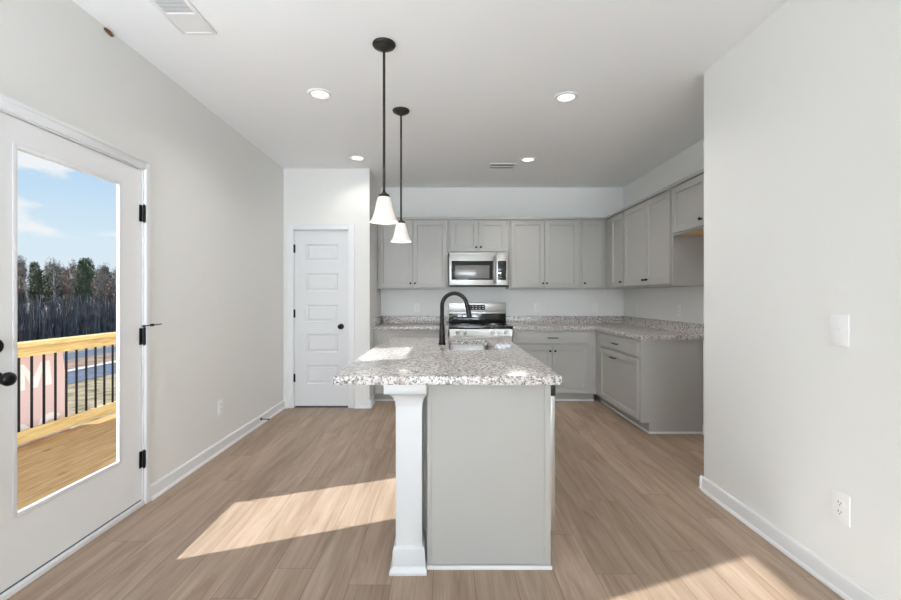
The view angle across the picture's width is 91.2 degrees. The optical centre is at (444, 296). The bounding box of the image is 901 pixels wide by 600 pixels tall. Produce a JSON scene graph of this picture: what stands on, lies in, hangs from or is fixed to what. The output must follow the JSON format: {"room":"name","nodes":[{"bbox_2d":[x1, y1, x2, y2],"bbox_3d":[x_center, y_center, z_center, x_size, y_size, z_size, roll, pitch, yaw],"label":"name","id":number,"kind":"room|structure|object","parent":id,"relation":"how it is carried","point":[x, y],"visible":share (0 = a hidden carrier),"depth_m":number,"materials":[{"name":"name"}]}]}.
{"room":"kitchen","nodes":[
{"label":"kitchen","id":0,"kind":"room"},
{"bbox_2d":[0,0,282,483],"bbox_3d":[-1.918,-0.100,-1.285,0.140,2.740,14.710,0,0,0],"label":"wall","id":1,"kind":"structure","parent":0,"point":[217,198],"depth_m":3.13,"materials":[{"name":"white paint"}]},
{"bbox_2d":[0,93,160,599],"bbox_3d":[-1.882,0.216,2.230,0.212,2.108,1.100,0,0,0],"label":"door","id":2,"kind":"structure","parent":1,"relation":"in","point":[35,538],"depth_m":2.23,"materials":[{"name":"white paint"}]},
{"bbox_2d":[104,28,113,36],"bbox_3d":[-1.845,-1.452,2.422,0.021,0.025,0.070,0,0,0],"label":"scrap","id":3,"kind":"object","parent":1,"relation":"attached to","point":[105,29],"visible":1,"depth_m":2.41,"materials":[{"name":"brown"}]},
{"bbox_2d":[151,400,284,500],"bbox_3d":[-1.836,1.224,3.897,0.024,0.092,2.298,0,0,0],"label":"baseboard","id":4,"kind":"structure","parent":1,"relation":"attached to","point":[166,482],"depth_m":3.40,"materials":[{"name":"white paint"}]},
{"bbox_2d":[218,399,222,414],"bbox_3d":[-1.843,0.903,3.620,0.009,0.116,0.072,0,0,0],"label":"wall outlet","id":5,"kind":"object","parent":1,"relation":"attached to","point":[220,402],"visible":1,"depth_m":3.61,"materials":[{"name":"white plastic"}]},
{"bbox_2d":[283,169,370,399],"bbox_3d":[-1.355,-0.100,5.106,0.985,2.740,0.120,0,0,0],"label":"wall","id":6,"kind":"structure","parent":0,"point":[309,195],"depth_m":5.05,"materials":[{"name":"white paint"}]},
{"bbox_2d":[287,223,354,407],"bbox_3d":[-1.419,0.216,5.076,0.771,2.108,0.180,0,0,0],"label":"door","id":7,"kind":"structure","parent":6,"relation":"in","point":[320,256],"depth_m":5.06,"materials":[{"name":"white paint"}]},
{"bbox_2d":[355,400,371,408],"bbox_3d":[-0.934,1.224,5.034,0.191,0.092,0.024,0,0,0],"label":"baseboard","id":8,"kind":"structure","parent":6,"relation":"attached to","point":[359,404],"depth_m":5.03,"materials":[{"name":"white paint"}]},
{"bbox_2d":[371,172,380,396],"bbox_3d":[-0.923,-0.100,5.548,0.120,2.740,0.764,0,0,0],"label":"wall","id":9,"kind":"structure","parent":0,"point":[375,187],"depth_m":5.32,"materials":[{"name":"white paint"}]},
{"bbox_2d":[369,395,374,408],"bbox_3d":[-0.851,1.224,5.168,0.024,0.092,0.293,0,0,0],"label":"baseboard","id":10,"kind":"structure","parent":9,"relation":"attached to","point":[373,396],"depth_m":5.16,"materials":[{"name":"white paint"}]},
{"bbox_2d":[7,397,843,599],"bbox_3d":[0.276,1.330,-1.285,4.528,0.120,14.710,0,0,0],"label":"floor","id":11,"kind":"structure","parent":0,"point":[302,506],"depth_m":2.38,"materials":[{"name":"brown wood"}]},
{"bbox_2d":[384,385,426,575],"bbox_3d":[-0.180,0.833,2.096,0.194,0.874,0.220,0,0,0],"label":"support column","id":12,"kind":"structure","parent":11,"relation":"on","point":[409,554],"depth_m":2.04,"materials":[{"name":"white paint"}]},
{"bbox_2d":[374,330,447,400],"bbox_3d":[-0.411,0.833,5.596,0.898,0.874,0.664,0,0,0],"label":"base cabinet","id":13,"kind":"object","parent":11,"relation":"on","point":[379,335],"visible":0.11,"depth_m":5.30,"materials":[{"name":"grey paint"}]},
{"bbox_2d":[373,316,448,329],"bbox_3d":[-0.409,0.325,5.611,0.906,0.141,0.637,0,0,0],"label":"countertop","id":14,"kind":"structure","parent":13,"relation":"on","point":[381,322],"depth_m":5.91,"materials":[{"name":"stone"}]},
{"bbox_2d":[449,302,512,341],"bbox_3d":[0.430,0.671,5.556,0.762,1.197,0.717,0,0,0],"label":"range","id":15,"kind":"object","parent":11,"relation":"on","point":[488,319],"visible":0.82,"depth_m":5.85,"materials":[{"name":"silver metal"}]},
{"bbox_2d":[449,323,512,328],"bbox_3d":[0.430,0.366,5.564,0.762,0.036,0.602,0,0,0],"label":"cooktop","id":16,"kind":"object","parent":15,"relation":"in","point":[451,325],"depth_m":5.26,"materials":[{"name":"black glass"}]},
{"bbox_2d":[423,385,551,569],"bbox_3d":[0.209,0.833,2.947,0.668,0.874,1.795,0,0,0],"label":"kitchen island","id":17,"kind":"object","parent":11,"relation":"on","point":[487,448],"visible":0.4,"depth_m":2.07,"materials":[{"name":"grey paint"}]},
{"bbox_2d":[333,338,561,384],"bbox_3d":[0.011,0.376,2.927,1.035,0.039,1.890,0,0,0],"label":"island countertop","id":18,"kind":"structure","parent":17,"relation":"on","point":[394,361],"depth_m":2.26,"materials":[{"name":"stone"}]},
{"bbox_2d":[438,291,471,344],"bbox_3d":[0.070,0.157,3.281,0.256,0.398,0.076,0,0,17],"label":"faucet","id":19,"kind":"object","parent":18,"relation":"on","point":[467,305],"visible":1,"depth_m":3.28,"materials":[{"name":"black metal"}]},
{"bbox_2d":[448,345,490,349],"bbox_3d":[0.186,0.484,3.310,0.359,0.179,0.726,0,0,0],"label":"sink","id":20,"kind":"object","parent":18,"relation":"in","point":[451,347],"visible":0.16,"depth_m":3.66,"materials":[{"name":"grey metal"}]},
{"bbox_2d":[494,342,510,348],"bbox_3d":[0.405,0.337,3.097,0.121,0.036,0.136,0,0,0],"label":"plastic bag","id":21,"kind":"object","parent":18,"relation":"on","point":[500,345],"visible":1,"depth_m":3.06,"materials":[{"name":"white plastic"}]},
{"bbox_2d":[551,385,555,530],"bbox_3d":[0.238,0.841,2.411,0.583,0.858,0.602,0,0,0],"label":"dishwasher","id":22,"kind":"object","parent":11,"relation":"on","point":[553,387],"visible":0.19,"depth_m":2.11,"materials":[{"name":"white metal"}]},
{"bbox_2d":[512,330,595,400],"bbox_3d":[1.320,0.833,5.596,1.000,0.874,0.664,0,0,0],"label":"base cabinet","id":23,"kind":"object","parent":11,"relation":"on","point":[571,354],"visible":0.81,"depth_m":5.31,"materials":[{"name":"grey paint"}]},
{"bbox_2d":[594,330,702,433],"bbox_3d":[2.082,0.833,5.007,0.632,0.874,1.842,0,0,0],"label":"base cabinet","id":24,"kind":"object","parent":11,"relation":"on","point":[656,386],"visible":0.98,"depth_m":4.10,"materials":[{"name":"grey paint"}]},
{"bbox_2d":[506,316,703,339],"bbox_3d":[1.607,0.325,5.002,1.583,0.141,1.854,0,0,0],"label":"countertop","id":25,"kind":"structure","parent":24,"relation":"on","point":[631,327],"depth_m":5.29,"materials":[{"name":"stone"}]},
{"bbox_2d":[72,0,787,187],"bbox_3d":[0.276,-1.530,-1.285,4.528,0.120,14.710,0,0,0],"label":"ceiling","id":26,"kind":"structure","parent":0,"point":[478,81],"depth_m":2.93,"materials":[{"name":"white paint"}]},
{"bbox_2d":[149,0,216,34],"bbox_3d":[-1.365,-1.465,2.254,0.194,0.010,0.408,0,0,0],"label":"ceiling vent","id":27,"kind":"object","parent":26,"relation":"in","point":[182,14],"visible":1,"depth_m":2.30,"materials":[{"name":"white metal"}]},
{"bbox_2d":[154,0,195,14],"bbox_3d":[-1.365,-1.464,2.181,0.150,0.008,0.212,0,0,0],"label":"grille","id":28,"kind":"object","parent":27,"relation":"attached to","point":[166,7],"depth_m":2.24,"materials":[{"name":"white metal"}]},
{"bbox_2d":[307,88,331,99],"bbox_3d":[-0.905,-1.465,3.190,0.176,0.008,0.176,0,0,0],"label":"recessed light","id":29,"kind":"object","parent":26,"relation":"in","point":[316,93],"visible":1,"depth_m":3.18,"materials":[{"name":"white plastic"}]},
{"bbox_2d":[349,155,365,160],"bbox_3d":[-0.925,-1.465,4.660,0.176,0.008,0.176,0,0,0],"label":"recessed light","id":30,"kind":"object","parent":26,"relation":"in","point":[353,157],"visible":1,"depth_m":4.66,"materials":[{"name":"white plastic"}]},
{"bbox_2d":[370,37,397,224],"bbox_3d":[-0.354,-0.952,2.560,0.168,1.035,0.168,0,0,0],"label":"pendant light","id":31,"kind":"object","parent":26,"relation":"hanging from","point":[383,214],"visible":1,"depth_m":2.54,"materials":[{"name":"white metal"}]},
{"bbox_2d":[390,107,410,242],"bbox_3d":[-0.346,-0.952,3.470,0.168,1.035,0.168,0,0,0],"label":"pendant light","id":32,"kind":"object","parent":26,"relation":"hanging from","point":[400,233],"visible":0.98,"depth_m":3.45,"materials":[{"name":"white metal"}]},
{"bbox_2d":[488,163,516,169],"bbox_3d":[0.640,-1.465,4.950,0.300,0.009,0.220,0,0,0],"label":"ceiling vent","id":33,"kind":"object","parent":26,"relation":"in","point":[492,166],"visible":1,"depth_m":4.95,"materials":[{"name":"white metal"}]},
{"bbox_2d":[491,164,513,168],"bbox_3d":[0.640,-1.464,4.950,0.256,0.008,0.176,0,0,0],"label":"grille","id":34,"kind":"object","parent":33,"relation":"attached to","point":[493,166],"depth_m":4.95,"materials":[{"name":"white metal"}]},
{"bbox_2d":[520,157,535,162],"bbox_3d":[0.887,-1.465,4.710,0.176,0.008,0.176,0,0,0],"label":"recessed light","id":35,"kind":"object","parent":26,"relation":"in","point":[525,159],"visible":1,"depth_m":4.70,"materials":[{"name":"white plastic"}]},
{"bbox_2d":[554,91,578,102],"bbox_3d":[0.890,-1.465,3.240,0.176,0.008,0.176,0,0,0],"label":"recessed light","id":36,"kind":"object","parent":26,"relation":"in","point":[569,96],"visible":1,"depth_m":3.23,"materials":[{"name":"white plastic"}]},
{"bbox_2d":[381,188,622,337],"bbox_3d":[0.778,-0.100,6.000,3.523,2.740,0.140,0,0,0],"label":"wall","id":37,"kind":"structure","parent":0,"point":[416,202],"depth_m":5.93,"materials":[{"name":"white paint"}]},
{"bbox_2d":[377,217,447,288],"bbox_3d":[-0.411,-0.556,5.739,0.898,0.908,0.377,0,0,0],"label":"upper cabinet","id":38,"kind":"object","parent":37,"relation":"attached to","point":[421,263],"visible":0.93,"depth_m":5.59,"materials":[{"name":"grey paint"}]},
{"bbox_2d":[382,316,447,323],"bbox_3d":[-0.399,0.305,5.919,0.885,0.102,0.020,0,0,0],"label":"backsplash","id":39,"kind":"structure","parent":37,"relation":"attached to","point":[385,319],"depth_m":5.91,"materials":[{"name":"stone"}]},
{"bbox_2d":[414,303,419,311],"bbox_3d":[-0.376,0.142,5.925,0.072,0.116,0.009,0,0,0],"label":"wall outlet","id":40,"kind":"object","parent":37,"relation":"attached to","point":[416,305],"visible":1,"depth_m":5.92,"materials":[{"name":"white plastic"}]},
{"bbox_2d":[448,217,508,254],"bbox_3d":[0.425,-0.784,5.739,0.770,0.452,0.377,0,0,0],"label":"upper cabinet","id":41,"kind":"object","parent":37,"relation":"attached to","point":[465,234],"visible":1,"depth_m":5.59,"materials":[{"name":"grey paint"}]},
{"bbox_2d":[449,253,508,286],"bbox_3d":[0.425,-0.343,5.694,0.744,0.421,0.464,0,0,0],"label":"microwave","id":42,"kind":"object","parent":41,"relation":"attached to","point":[465,269],"visible":1,"depth_m":5.51,"materials":[{"name":"silver metal"}]},
{"bbox_2d":[534,303,539,311],"bbox_3d":[1.237,0.142,5.925,0.072,0.116,0.009,0,0,0],"label":"wall outlet","id":43,"kind":"object","parent":37,"relation":"attached to","point":[536,305],"visible":1,"depth_m":5.92,"materials":[{"name":"white plastic"}]},
{"bbox_2d":[505,217,580,288],"bbox_3d":[1.266,-0.556,5.739,0.908,0.908,0.377,0,0,0],"label":"upper cabinet","id":44,"kind":"object","parent":37,"relation":"attached to","point":[544,252],"visible":0.98,"depth_m":5.59,"materials":[{"name":"grey paint"}]},
{"bbox_2d":[580,217,605,288],"bbox_3d":[1.883,-0.556,5.739,0.322,0.908,0.377,0,0,0],"label":"upper cabinet","id":45,"kind":"object","parent":37,"relation":"attached to","point":[592,229],"visible":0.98,"depth_m":5.59,"materials":[{"name":"grey paint"}]},
{"bbox_2d":[592,303,597,311],"bbox_3d":[2.016,0.142,5.925,0.072,0.116,0.009,0,0,0],"label":"wall outlet","id":46,"kind":"object","parent":37,"relation":"attached to","point":[594,305],"visible":1,"depth_m":5.92,"materials":[{"name":"white plastic"}]},
{"bbox_2d":[623,139,703,423],"bbox_3d":[2.470,-0.100,4.413,0.140,2.740,3.034,0,0,0],"label":"wall","id":47,"kind":"structure","parent":0,"point":[654,303],"depth_m":4.76,"materials":[{"name":"white paint"}]},
{"bbox_2d":[605,208,644,288],"bbox_3d":[2.197,-0.556,5.464,0.401,0.908,0.924,0,0,0],"label":"upper cabinet","id":48,"kind":"object","parent":47,"relation":"attached to","point":[614,222],"visible":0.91,"depth_m":5.27,"materials":[{"name":"grey paint"}]},
{"bbox_2d":[624,185,703,287],"bbox_3d":[2.197,-0.556,4.481,0.401,0.908,1.038,0,0,0],"label":"upper cabinet","id":49,"kind":"object","parent":47,"relation":"attached to","point":[654,257],"visible":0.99,"depth_m":4.22,"materials":[{"name":"grey paint"}]},
{"bbox_2d":[671,168,703,235],"bbox_3d":[2.197,-0.778,3.430,0.401,0.463,1.055,0,0,0],"label":"upper cabinet","id":50,"kind":"object","parent":47,"relation":"attached to","point":[688,192],"visible":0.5,"depth_m":3.69,"materials":[{"name":"grey paint"}]},
{"bbox_2d":[704,0,900,599],"bbox_3d":[2.120,-0.100,-2.802,0.840,2.740,11.396,0,0,0],"label":"wall","id":51,"kind":"structure","parent":0,"point":[802,116],"depth_m":2.07,"materials":[{"name":"white paint"}]},
{"bbox_2d":[698,476,701,489],"bbox_3d":[2.038,1.224,2.908,0.724,0.092,0.024,0,0,0],"label":"baseboard","id":52,"kind":"structure","parent":51,"relation":"attached to","point":[700,477],"depth_m":2.90,"materials":[{"name":"white paint"}]},
{"bbox_2d":[700,475,881,599],"bbox_3d":[1.688,1.224,-2.790,0.024,0.092,11.420,0,0,0],"label":"baseboard","id":53,"kind":"structure","parent":51,"relation":"attached to","point":[830,576],"depth_m":2.14,"materials":[{"name":"white paint"}]},
{"bbox_2d":[830,314,848,346],"bbox_3d":[1.691,0.143,1.897,0.018,0.136,0.090,0,0,0],"label":"light switch","id":54,"kind":"object","parent":51,"relation":"attached to","point":[839,324],"visible":1,"depth_m":1.89,"materials":[{"name":"white plastic"}]},
{"bbox_2d":[832,488,850,527],"bbox_3d":[1.695,0.902,1.890,0.009,0.130,0.086,0,0,0],"label":"wall outlet","id":55,"kind":"object","parent":51,"relation":"attached to","point":[841,502],"visible":1,"depth_m":1.88,"materials":[{"name":"white plastic"}]},
{"bbox_2d":[836,498,843,507],"bbox_3d":[1.693,0.882,1.890,0.002,0.028,0.034,0,0,0],"label":"receptacle","id":56,"kind":"object","parent":55,"relation":"attached to","point":[839,501],"depth_m":1.89,"materials":[{"name":"white plastic"}]},
{"bbox_2d":[836,507,843,516],"bbox_3d":[1.693,0.921,1.890,0.002,0.028,0.034,0,0,0],"label":"receptacle","id":57,"kind":"object","parent":55,"relation":"attached to","point":[839,510],"depth_m":1.89,"materials":[{"name":"white plastic"}]},
{"label":"outside","id":58,"kind":"structure","parent":0,"visible":0},
{"bbox_2d":[64,352,115,369],"bbox_3d":[-28.100,5.054,50.000,4.200,0.029,180.000,0,0,0],"label":"dirt strip","id":59,"kind":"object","parent":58,"point":[81,361],"depth_m":35.00,"materials":[{"name":"brown soil"}]},
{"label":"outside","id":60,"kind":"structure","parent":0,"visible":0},
{"bbox_2d":[63,346,115,360],"bbox_3d":[-32.100,5.059,50.000,3.800,0.019,180.000,0,0,0],"label":"road","id":61,"kind":"structure","parent":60,"point":[81,354],"depth_m":40.13,"materials":[{"name":"grey asphalt"}]},
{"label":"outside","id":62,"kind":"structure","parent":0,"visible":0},
{"bbox_2d":[28,310,115,428],"bbox_3d":[-65.000,5.220,80.000,190.000,0.300,280.000,0,0,0],"label":"ground","id":63,"kind":"structure","parent":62,"point":[81,385],"depth_m":23.17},
{"bbox_2d":[17,276,27,328],"bbox_3d":[-52.065,1.152,54.071,1.692,7.840,1.799,0,0,0],"label":"oak tree","id":64,"kind":"object","parent":63,"relation":"on","point":[20,292],"visible":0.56,"depth_m":54.00,"materials":[{"name":"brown plant"}]},
{"bbox_2d":[17,255,28,301],"bbox_3d":[-57.342,-0.321,59.562,1.891,10.788,1.812,0,0,-43],"label":"bare tree","id":65,"kind":"object","parent":63,"relation":"on","point":[20,263],"visible":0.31,"depth_m":59.57,"materials":[{"name":"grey plant"}]},
{"bbox_2d":[17,265,28,307],"bbox_3d":[-54.663,0.357,56.856,1.736,9.431,1.812,0,0,-43],"label":"bare tree","id":66,"kind":"object","parent":63,"relation":"on","point":[20,270],"visible":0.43,"depth_m":56.84,"materials":[{"name":"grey plant"}]},
{"bbox_2d":[27,262,43,300],"bbox_3d":[-62.802,-0.167,67.576,1.911,10.481,1.975,0,0,25],"label":"pine tree","id":67,"kind":"object","parent":63,"relation":"on","point":[33,265],"visible":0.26,"depth_m":67.19,"materials":[{"name":"green plant"}]},
{"bbox_2d":[29,269,47,311],"bbox_3d":[-51.977,0.695,56.398,1.944,8.755,1.880,0,0,25],"label":"pine tree","id":68,"kind":"object","parent":63,"relation":"on","point":[38,281],"visible":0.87,"depth_m":56.25,"materials":[{"name":"green plant"}]},
{"bbox_2d":[31,274,45,312],"bbox_3d":[-54.754,0.837,59.236,1.754,8.471,1.680,0,0,-43],"label":"bare tree","id":69,"kind":"object","parent":63,"relation":"on","point":[32,274],"visible":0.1,"depth_m":59.05,"materials":[{"name":"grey plant"}]},
{"bbox_2d":[43,259,55,310],"bbox_3d":[-62.759,-0.609,70.062,1.920,11.364,2.004,0,0,-43],"label":"bare tree","id":70,"kind":"object","parent":63,"relation":"on","point":[46,266],"visible":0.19,"depth_m":69.69,"materials":[{"name":"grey plant"}]},
{"bbox_2d":[44,256,62,318],"bbox_3d":[-52.041,-0.196,58.738,1.927,10.539,2.010,0,0,-43],"label":"bare tree","id":71,"kind":"object","parent":63,"relation":"on","point":[53,264],"visible":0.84,"depth_m":58.72,"materials":[{"name":"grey plant"}]},
{"bbox_2d":[44,265,62,306],"bbox_3d":[-54.698,0.204,61.625,2.015,9.738,2.082,0,0,25],"label":"pine tree","id":72,"kind":"object","parent":63,"relation":"on","point":[50,275],"visible":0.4,"depth_m":61.40,"materials":[{"name":"green plant"}]},
{"bbox_2d":[59,262,67,314],"bbox_3d":[-60.139,-0.215,69.540,1.860,10.576,1.941,0,0,-43],"label":"bare tree","id":73,"kind":"object","parent":63,"relation":"on","point":[61,268],"visible":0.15,"depth_m":69.54,"materials":[{"name":"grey plant"}]},
{"bbox_2d":[17,293,115,341],"bbox_3d":[-59.250,2.270,61.995,24.287,5.600,100.656,0,0,0],"label":"underbrush","id":74,"kind":"object","parent":63,"relation":"on","point":[31,328],"visible":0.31,"depth_m":56.04,"materials":[{"name":"grey plant"}]},
{"bbox_2d":[60,271,73,308],"bbox_3d":[-57.458,0.486,66.838,1.866,9.173,1.788,0,0,-43],"label":"bare tree","id":75,"kind":"object","parent":63,"relation":"on","point":[63,271],"visible":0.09,"depth_m":66.70,"materials":[{"name":"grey plant"}]},
{"bbox_2d":[59,265,75,327],"bbox_3d":[-54.781,0.251,63.925,2.057,9.643,1.934,0,0,0],"label":"oak tree","id":76,"kind":"object","parent":63,"relation":"on","point":[64,286],"visible":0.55,"depth_m":63.78,"materials":[{"name":"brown plant"}]},
{"bbox_2d":[63,276,77,319],"bbox_3d":[-51.966,0.905,61.252,1.610,8.335,1.680,0,0,-43],"label":"bare tree","id":77,"kind":"object","parent":63,"relation":"on","point":[68,283],"visible":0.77,"depth_m":61.13,"materials":[{"name":"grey plant"}]},
{"bbox_2d":[67,259,77,323],"bbox_3d":[-65.559,-0.828,77.639,1.923,11.803,1.843,0,0,-43],"label":"bare tree","id":78,"kind":"object","parent":63,"relation":"on","point":[71,264],"visible":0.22,"depth_m":77.52,"materials":[{"name":"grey plant"}]},
{"bbox_2d":[70,264,77,317],"bbox_3d":[-62.855,-0.279,74.836,1.783,10.704,1.708,0,0,-43],"label":"bare tree","id":79,"kind":"object","parent":63,"relation":"on","point":[73,269],"visible":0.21,"depth_m":74.77,"materials":[{"name":"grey plant"}]},
{"bbox_2d":[72,274,77,315],"bbox_3d":[-60.077,0.626,71.998,1.930,8.893,1.867,0,0,25],"label":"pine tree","id":80,"kind":"object","parent":63,"relation":"on","point":[74,274],"visible":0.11,"depth_m":71.85,"materials":[{"name":"green plant"}]},
{"bbox_2d":[73,266,89,325],"bbox_3d":[-54.725,0.075,66.402,2.092,9.995,2.023,0,0,25],"label":"pine tree","id":81,"kind":"object","parent":63,"relation":"on","point":[77,266],"visible":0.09,"depth_m":66.31,"materials":[{"name":"green plant"}]},
{"bbox_2d":[74,258,93,323],"bbox_3d":[-52.002,-0.308,63.573,2.169,10.763,2.242,0,0,25],"label":"pine tree","id":82,"kind":"object","parent":63,"relation":"on","point":[82,267],"visible":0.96,"depth_m":63.31,"materials":[{"name":"green plant"}]},
{"bbox_2d":[84,257,94,320],"bbox_3d":[-60.127,-0.878,74.402,2.296,11.904,2.222,0,0,25],"label":"pine tree","id":83,"kind":"object","parent":63,"relation":"on","point":[88,259],"visible":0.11,"depth_m":74.44,"materials":[{"name":"green plant"}]},
{"bbox_2d":[68,360,115,371],"bbox_3d":[-25.650,5.039,50.000,0.700,0.059,180.000,0,0,0],"label":"kerb","id":84,"kind":"object","parent":63,"relation":"on","point":[110,362],"depth_m":31.79,"materials":[{"name":"grey concrete"}]},
{"bbox_2d":[86,270,99,311],"bbox_3d":[-57.398,0.313,71.626,2.096,9.520,2.166,0,0,25],"label":"pine tree","id":85,"kind":"object","parent":63,"relation":"on","point":[93,272],"visible":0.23,"depth_m":71.57,"materials":[{"name":"green plant"}]},
{"bbox_2d":[89,275,101,322],"bbox_3d":[-54.663,0.548,68.856,1.749,9.049,1.825,0,0,-43],"label":"bare tree","id":86,"kind":"object","parent":63,"relation":"on","point":[93,286],"visible":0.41,"depth_m":68.73,"materials":[{"name":"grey plant"}]},
{"bbox_2d":[90,274,103,311],"bbox_3d":[-52.053,0.834,66.035,1.716,8.477,1.644,0,0,-43],"label":"bare tree","id":87,"kind":"object","parent":63,"relation":"on","point":[97,281],"visible":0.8,"depth_m":65.92,"materials":[{"name":"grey plant"}]},
{"bbox_2d":[97,263,110,316],"bbox_3d":[-57.360,-0.461,74.061,1.903,11.069,1.986,0,0,-43],"label":"bare tree","id":88,"kind":"object","parent":63,"relation":"on","point":[102,274],"visible":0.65,"depth_m":73.87,"materials":[{"name":"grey plant"}]},
{"bbox_2d":[101,274,110,303],"bbox_3d":[-54.647,0.697,71.165,1.711,8.752,1.640,0,0,-43],"label":"bare tree","id":89,"kind":"object","parent":63,"relation":"on","point":[104,280],"visible":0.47,"depth_m":71.08,"materials":[{"name":"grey plant"}]},
{"bbox_2d":[104,283,115,316],"bbox_3d":[-51.932,1.299,68.462,1.719,7.546,1.616,0,0,0],"label":"oak tree","id":90,"kind":"object","parent":63,"relation":"on","point":[109,294],"visible":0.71,"depth_m":68.33,"materials":[{"name":"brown plant"}]},
{"bbox_2d":[107,271,115,301],"bbox_3d":[-60.089,0.226,79.158,2.081,9.694,2.073,0,0,0],"label":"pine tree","id":91,"kind":"object","parent":63,"relation":"on","point":[109,273],"visible":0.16,"depth_m":79.05,"materials":[{"name":"green plant"}]},
{"bbox_2d":[109,274,115,311],"bbox_3d":[-57.437,0.533,76.344,1.740,9.079,1.816,0,0,-43],"label":"bare tree","id":92,"kind":"object","parent":63,"relation":"on","point":[113,282],"visible":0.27,"depth_m":76.34,"materials":[{"name":"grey plant"}]},
{"bbox_2d":[110,267,115,306],"bbox_3d":[-54.740,0.072,73.539,1.888,10.002,1.970,0,0,-43],"label":"bare tree","id":93,"kind":"object","parent":63,"relation":"on","point":[114,276],"visible":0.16,"depth_m":73.25,"materials":[{"name":"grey plant"}]},
{"bbox_3d":[-3.590,3.320,3.870,0.140,3.500,8.540,0,0,0],"label":"posts","id":94,"kind":"object","parent":63,"relation":"on","visible":0},
{"bbox_2d":[17,413,115,510],"bbox_3d":[-2.859,1.440,3.800,1.722,0.260,8.800,0,0,0],"label":"deck","id":95,"kind":"object","parent":94,"relation":"on","point":[45,466],"visible":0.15,"depth_m":3.60,"materials":[{"name":"brown wood"}]},
{"bbox_2d":[17,332,115,444],"bbox_3d":[-3.630,0.850,4.250,0.140,0.920,7.700,0,0,0],"label":"deck railing","id":96,"kind":"object","parent":95,"relation":"on","point":[42,347],"visible":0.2,"depth_m":4.23,"materials":[{"name":"brown wood"}]},
{"bbox_2d":[17,352,70,447],"bbox_3d":[-3.838,2.770,3.235,0.183,4.600,2.470,0,0,0],"label":"sign board","id":97,"kind":"object","parent":96,"relation":"attached to","point":[49,358],"visible":0.36,"depth_m":4.19,"materials":[{"name":"pink"}]},
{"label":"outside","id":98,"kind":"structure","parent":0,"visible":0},
{"bbox_2d":[68,363,115,383],"bbox_3d":[-23.575,5.059,50.000,3.450,0.019,180.000,0,0,0],"label":"road","id":99,"kind":"structure","parent":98,"point":[81,373],"depth_m":29.11,"materials":[{"name":"grey asphalt"}]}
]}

